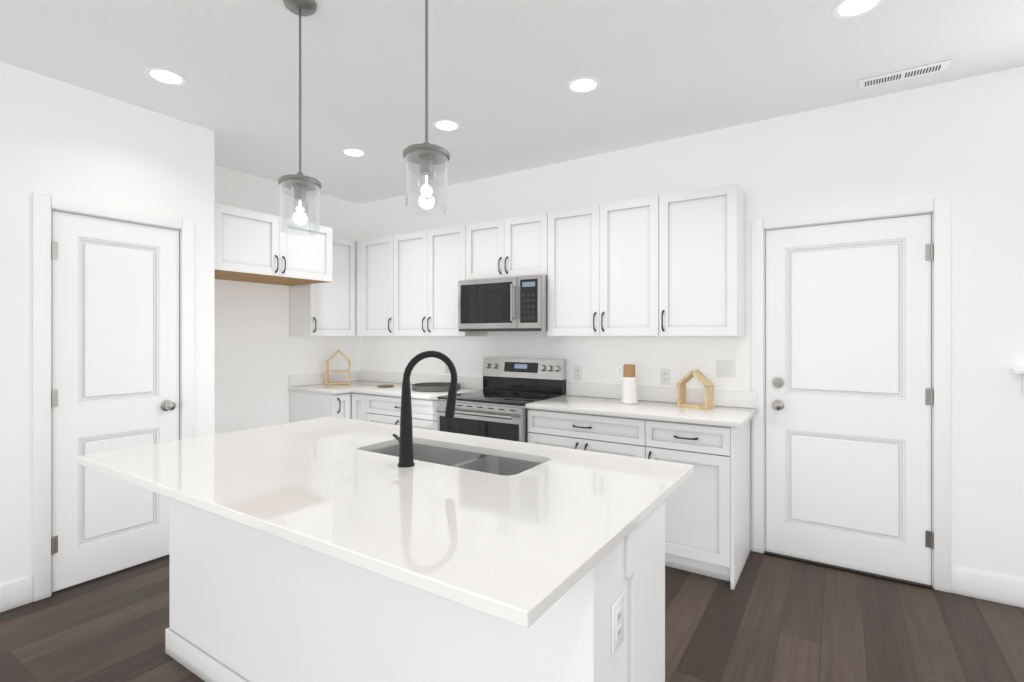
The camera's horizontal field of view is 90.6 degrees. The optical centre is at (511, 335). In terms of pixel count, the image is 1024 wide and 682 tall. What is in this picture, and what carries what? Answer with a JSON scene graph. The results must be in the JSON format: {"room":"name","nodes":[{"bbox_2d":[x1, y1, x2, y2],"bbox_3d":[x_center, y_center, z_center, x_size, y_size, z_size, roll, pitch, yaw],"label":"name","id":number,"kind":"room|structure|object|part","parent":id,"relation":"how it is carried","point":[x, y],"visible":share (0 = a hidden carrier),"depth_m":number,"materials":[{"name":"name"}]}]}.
{"room":"kitchen","nodes":[
{"label":"kitchen","id":0,"kind":"room"},
{"bbox_2d":[0,61,213,584],"bbox_3d":[-3.591,0.004,1.031,0.130,2.743,5.700,0,0,33],"label":"wall","id":1,"kind":"structure","parent":0,"point":[61,138],"depth_m":2.72,"materials":[{"name":"white paint"}]},
{"bbox_2d":[0,576,32,612],"bbox_3d":[-3.689,1.308,0.749,0.014,0.135,4.460,0,0,33],"label":"baseboard","id":2,"kind":"structure","parent":1,"relation":"attached to","point":[17,593],"depth_m":2.56,"materials":[{"name":"paint"}]},
{"bbox_2d":[33,192,193,601],"bbox_3d":[-2.291,0.315,2.962,0.078,2.121,0.775,0,0,33],"label":"door frame","id":3,"kind":"structure","parent":1,"relation":"attached to","point":[44,204],"depth_m":2.67,"materials":[{"name":"paint"}]},
{"bbox_2d":[51,211,178,591],"bbox_3d":[-2.264,0.348,2.940,0.105,2.029,0.623,0,0,33],"label":"pantry door","id":4,"kind":"structure","parent":1,"relation":"in","point":[115,334],"depth_m":2.90,"materials":[{"name":"paint"}]},
{"bbox_3d":[-2.260,0.328,2.915,0.071,1.660,0.586,0,0,33],"label":"pantry door hardware","id":5,"kind":"part","parent":4,"relation":"part of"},
{"bbox_2d":[214,165,358,433],"bbox_3d":[-2.139,0.004,4.558,0.150,2.743,1.800,0,0,33],"label":"wall","id":6,"kind":"structure","parent":0,"point":[261,355],"depth_m":4.38,"materials":[{"name":"white paint"}]},
{"bbox_2d":[214,203,333,286],"bbox_3d":[-2.035,-0.684,4.016,0.608,0.453,0.992,0,0,33],"label":"upper cabinet","id":7,"kind":"object","parent":6,"relation":"attached to","point":[250,246],"depth_m":3.82,"materials":[{"name":"paint"}]},
{"bbox_2d":[289,237,357,335],"bbox_3d":[-1.753,-0.454,4.733,0.304,0.914,0.514,0,0,33],"label":"upper cabinet","id":8,"kind":"object","parent":6,"relation":"attached to","point":[323,309],"depth_m":4.66,"materials":[{"name":"paint"}]},
{"bbox_2d":[0,550,1023,681],"bbox_3d":[-0.351,1.435,0.186,8.200,0.120,7.800,0,0,33],"label":"floor","id":9,"kind":"structure","parent":0,"point":[768,618],"depth_m":2.36,"materials":[{"name":"brown wood"}]},
{"bbox_2d":[289,390,348,422],"bbox_3d":[-1.681,0.933,4.506,0.670,0.884,0.210,0,0,33],"label":"base cabinet","id":10,"kind":"object","parent":9,"relation":"on","point":[302,405],"depth_m":4.40,"materials":[{"name":"paint"}]},
{"bbox_2d":[349,392,438,430],"bbox_3d":[-0.836,0.933,4.386,1.042,0.884,0.669,0,0,33],"label":"base cabinet","id":11,"kind":"object","parent":9,"relation":"on","point":[363,407],"depth_m":4.19,"materials":[{"name":"paint"}]},
{"bbox_2d":[165,471,693,681],"bbox_3d":[-0.430,0.933,1.997,2.022,0.884,0.830,0,0,33],"label":"kitchen island","id":12,"kind":"object","parent":9,"relation":"on","point":[245,605],"depth_m":1.52,"materials":[{"name":"wood"}]},
{"bbox_2d":[77,416,692,630],"bbox_3d":[-0.510,0.476,1.879,2.021,0.030,1.150,0,0,33],"label":"island countertop","id":13,"kind":"structure","parent":12,"relation":"on","point":[497,545],"depth_m":1.44,"materials":[{"name":"white stone"}]},
{"bbox_2d":[385,351,456,466],"bbox_3d":[-0.345,0.258,1.876,0.207,0.406,0.216,0,0,33],"label":"faucet","id":14,"kind":"object","parent":13,"relation":"on","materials":[{"name":"black metal"}]},
{"bbox_2d":[369,443,536,474],"bbox_3d":[-0.245,0.590,1.999,0.786,0.223,0.326,0,0,33],"label":"sink","id":15,"kind":"object","parent":13,"relation":"in","point":[462,455],"depth_m":2.14,"materials":[{"name":"silver metal"}]},
{"bbox_2d":[611,593,623,654],"bbox_3d":[0.259,0.703,1.238,0.007,0.115,0.070,0,0,33],"label":"outlet","id":16,"kind":"object","parent":12,"relation":"attached to","point":[617,603],"depth_m":1.23,"materials":[{"name":"white plastic"}]},
{"bbox_2d":[436,357,565,442],"bbox_3d":[-0.091,0.780,3.865,0.760,1.190,0.715,0,0,33],"label":"range","id":17,"kind":"object","parent":9,"relation":"on","point":[499,412],"visible":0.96,"depth_m":3.81,"materials":[{"name":"silver metal"}]},
{"bbox_2d":[528,409,656,459],"bbox_3d":[0.637,0.933,3.470,0.876,0.884,0.607,0,0,33],"label":"base cabinet","id":18,"kind":"object","parent":9,"relation":"on","point":[632,437],"depth_m":3.19,"materials":[{"name":"paint"}]},
{"bbox_2d":[657,419,750,589],"bbox_3d":[1.136,0.933,3.147,0.548,0.884,0.607,0,0,33],"label":"base cabinet","id":19,"kind":"object","parent":9,"relation":"on","point":[708,517],"depth_m":2.86,"materials":[{"name":"paint"}]},
{"bbox_2d":[288,370,756,427],"bbox_3d":[-0.231,0.425,3.909,3.753,0.132,0.813,0,0,33],"label":"countertop","id":20,"kind":"structure","parent":19,"relation":"on","point":[737,409],"depth_m":3.56,"materials":[{"name":"stone"}]},
{"bbox_2d":[325,349,350,384],"bbox_3d":[-1.661,0.295,4.844,0.227,0.330,0.090,0,0,-15],"label":"house","id":21,"kind":"object","parent":20,"relation":"on","point":[331,357],"visible":1,"depth_m":4.81,"materials":[{"name":"brown wood"}]},
{"bbox_2d":[377,385,393,386],"bbox_3d":[-1.145,0.455,4.593,0.156,0.012,0.156,0,0,33],"label":"decorative dish","id":22,"kind":"object","parent":20,"relation":"on","point":[385,385],"visible":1,"depth_m":4.58,"materials":[{"name":"brown wood"}]},
{"bbox_2d":[412,382,459,391],"bbox_3d":[-0.650,0.438,4.345,0.410,0.045,0.410,0,0,33],"label":"decorative tray","id":23,"kind":"object","parent":20,"relation":"on","point":[433,387],"visible":0.85,"depth_m":4.21,"materials":[{"name":"grey metal"}]},
{"bbox_2d":[616,364,637,403],"bbox_3d":[0.794,0.330,3.494,0.142,0.262,0.112,0,0,33],"label":"pitcher","id":24,"kind":"object","parent":20,"relation":"on","point":[629,389],"visible":1,"depth_m":3.45,"materials":[{"name":"white ceramic"}]},
{"bbox_2d":[677,370,713,408],"bbox_3d":[1.184,0.341,3.277,0.090,0.240,0.217,0,0,-43],"label":"house","id":25,"kind":"object","parent":20,"relation":"on","point":[706,382],"visible":1,"depth_m":3.25,"materials":[{"name":"brown wood"}]},
{"bbox_2d":[0,0,1023,203],"bbox_3d":[-0.351,-1.428,0.186,8.200,0.120,7.800,0,0,33],"label":"ceiling","id":26,"kind":"structure","parent":0,"point":[502,74],"depth_m":2.56,"materials":[{"name":"white paint"}]},
{"bbox_2d":[144,67,186,85],"bbox_3d":[-1.825,-1.366,2.676,0.189,0.004,0.189,0,0,27],"label":"recessed light","id":27,"kind":"object","parent":26,"relation":"in","point":[167,78],"depth_m":2.67,"materials":[{"name":"paint"}]},
{"bbox_2d":[278,0,321,235],"bbox_3d":[-0.870,-0.896,2.081,0.166,0.942,0.166,0,0,33],"label":"pendant light","id":28,"kind":"object","parent":26,"relation":"hanging from","point":[300,184],"visible":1,"depth_m":2.07,"materials":[{"name":"clear glass"}]},
{"bbox_3d":[-0.870,-0.520,2.081,0.150,0.191,0.150,0,0,33],"label":"lamp shade","id":29,"kind":"part","parent":28,"relation":"part of","materials":[{"name":"clear glass"}]},
{"bbox_2d":[340,148,366,156],"bbox_3d":[-1.181,-1.366,3.783,0.189,0.004,0.189,0,0,-6],"label":"recessed light","id":30,"kind":"object","parent":26,"relation":"in","point":[352,153],"depth_m":3.77,"materials":[{"name":"paint"}]},
{"bbox_2d":[403,0,449,216],"bbox_3d":[-0.303,-0.904,1.798,0.166,0.928,0.166,0,0,33],"label":"pendant light","id":31,"kind":"object","parent":26,"relation":"hanging from","point":[426,155],"visible":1,"depth_m":1.78,"materials":[{"name":"clear glass"}]},
{"bbox_3d":[-0.303,-0.535,1.798,0.150,0.191,0.150,0,0,33],"label":"lamp shade","id":32,"kind":"part","parent":31,"relation":"part of","materials":[{"name":"clear glass"}]},
{"bbox_2d":[432,119,460,131],"bbox_3d":[-0.425,-1.366,3.294,0.189,0.004,0.189,0,0,-6],"label":"recessed light","id":33,"kind":"object","parent":26,"relation":"in","point":[452,125],"depth_m":3.29,"materials":[{"name":"paint"}]},
{"bbox_2d":[566,77,600,93],"bbox_3d":[0.390,-1.366,2.767,0.189,0.004,0.189,0,0,-6],"label":"recessed light","id":34,"kind":"object","parent":26,"relation":"in","point":[581,86],"depth_m":2.76,"materials":[{"name":"paint"}]},
{"bbox_2d":[831,0,884,18],"bbox_3d":[1.431,-1.366,2.094,0.189,0.004,0.189,0,0,-6],"label":"recessed light","id":35,"kind":"object","parent":26,"relation":"in","point":[849,9],"depth_m":2.11,"materials":[{"name":"paint"}]},
{"bbox_2d":[858,59,951,89],"bbox_3d":[2.044,-1.364,2.655,0.380,0.006,0.120,0,0,33],"label":"ceiling vent","id":36,"kind":"object","parent":26,"relation":"in","point":[928,69],"visible":1,"depth_m":2.64,"materials":[{"name":"metal"}]},
{"bbox_2d":[359,66,1023,583],"bbox_3d":[1.645,0.004,3.271,8.200,2.743,0.150,0,0,33],"label":"wall","id":37,"kind":"structure","parent":0,"point":[959,144],"depth_m":2.91,"materials":[{"name":"white paint"}]},
{"bbox_2d":[358,235,397,335],"bbox_3d":[-1.142,-0.454,4.801,0.480,0.914,0.303,0,0,33],"label":"upper cabinet","id":38,"kind":"object","parent":37,"relation":"attached to","point":[377,257],"depth_m":4.70,"materials":[{"name":"paint"}]},
{"bbox_2d":[398,224,486,335],"bbox_3d":[-0.643,-0.454,4.479,0.943,0.914,0.303,0,0,33],"label":"upper cabinet","id":39,"kind":"object","parent":37,"relation":"attached to","point":[431,263],"depth_m":4.33,"materials":[{"name":"paint"}]},
{"bbox_2d":[445,364,449,373],"bbox_3d":[-0.581,0.285,4.618,0.072,0.116,0.006,0,0,33],"label":"outlet","id":40,"kind":"object","parent":37,"relation":"attached to","point":[446,367],"depth_m":4.63,"materials":[{"name":"white plastic"}]},
{"bbox_2d":[470,212,549,279],"bbox_3d":[0.022,-0.678,4.048,0.760,0.466,0.303,0,0,33],"label":"upper cabinet","id":41,"kind":"object","parent":37,"relation":"attached to","point":[519,245],"depth_m":3.89,"materials":[{"name":"paint"}]},
{"bbox_2d":[458,274,547,331],"bbox_3d":[-0.018,-0.238,3.986,0.752,0.407,0.452,0,0,33],"label":"microwave","id":42,"kind":"object","parent":41,"relation":"attached to","point":[513,304],"visible":0.98,"depth_m":3.80,"materials":[{"name":"silver metal"}]},
{"bbox_2d":[574,365,582,380],"bbox_3d":[0.510,0.285,3.911,0.072,0.116,0.006,0,0,33],"label":"outlet","id":43,"kind":"object","parent":37,"relation":"attached to","point":[578,369],"depth_m":3.91,"materials":[{"name":"white plastic"}]},
{"bbox_2d":[546,193,669,335],"bbox_3d":[0.684,-0.454,3.620,0.938,0.914,0.303,0,0,33],"label":"upper cabinet","id":44,"kind":"object","parent":37,"relation":"attached to","point":[609,275],"depth_m":3.45,"materials":[{"name":"paint"}]},
{"bbox_2d":[660,368,670,384],"bbox_3d":[1.073,0.285,3.547,0.072,0.116,0.006,0,0,33],"label":"outlet","id":45,"kind":"object","parent":37,"relation":"attached to","point":[665,373],"depth_m":3.54,"materials":[{"name":"white plastic"}]},
{"bbox_2d":[670,183,745,335],"bbox_3d":[1.202,-0.454,3.285,0.529,0.914,0.303,0,0,33],"label":"upper cabinet","id":46,"kind":"object","parent":37,"relation":"attached to","point":[671,264],"depth_m":3.13,"materials":[{"name":"paint"}]},
{"bbox_2d":[716,360,734,377],"bbox_3d":[1.404,0.215,3.331,0.118,0.116,0.011,0,0,33],"label":"light switch","id":47,"kind":"object","parent":37,"relation":"attached to","point":[725,368],"depth_m":3.33,"materials":[{"name":"white plastic"}]},
{"bbox_2d":[764,549,932,589],"bbox_3d":[1.954,1.369,2.999,0.821,0.011,0.072,0,0,33],"label":"threshold","id":48,"kind":"object","parent":37,"relation":"in","point":[852,570],"depth_m":2.95,"materials":[{"name":"brown metal"}]},
{"bbox_2d":[766,214,932,584],"bbox_3d":[1.942,0.348,2.974,0.821,2.029,0.105,0,0,33],"label":"entry door","id":49,"kind":"structure","parent":37,"relation":"in","point":[848,425],"depth_m":2.97,"materials":[{"name":"paint"}]},
{"bbox_3d":[1.948,0.328,2.949,0.784,1.660,0.071,0,0,33],"label":"entry door hardware","id":50,"kind":"part","parent":49,"relation":"part of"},
{"bbox_2d":[751,197,950,592],"bbox_3d":[1.958,0.315,3.005,0.973,2.121,0.078,0,0,33],"label":"door frame","id":51,"kind":"structure","parent":37,"relation":"attached to","point":[941,388],"depth_m":2.76,"materials":[{"name":"paint"}]},
{"bbox_2d":[951,567,1023,607],"bbox_3d":[3.552,1.308,1.940,2.870,0.135,0.014,0,0,33],"label":"baseboard","id":52,"kind":"structure","parent":37,"relation":"attached to","point":[983,586],"depth_m":2.63,"materials":[{"name":"paint"}]},
{"bbox_2d":[1011,368,1023,392],"bbox_3d":[3.228,0.228,2.202,1.560,0.125,0.225,0,0,33],"label":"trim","id":53,"kind":"structure","parent":37,"relation":"attached to","point":[1017,370],"depth_m":2.56,"materials":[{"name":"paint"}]}
]}

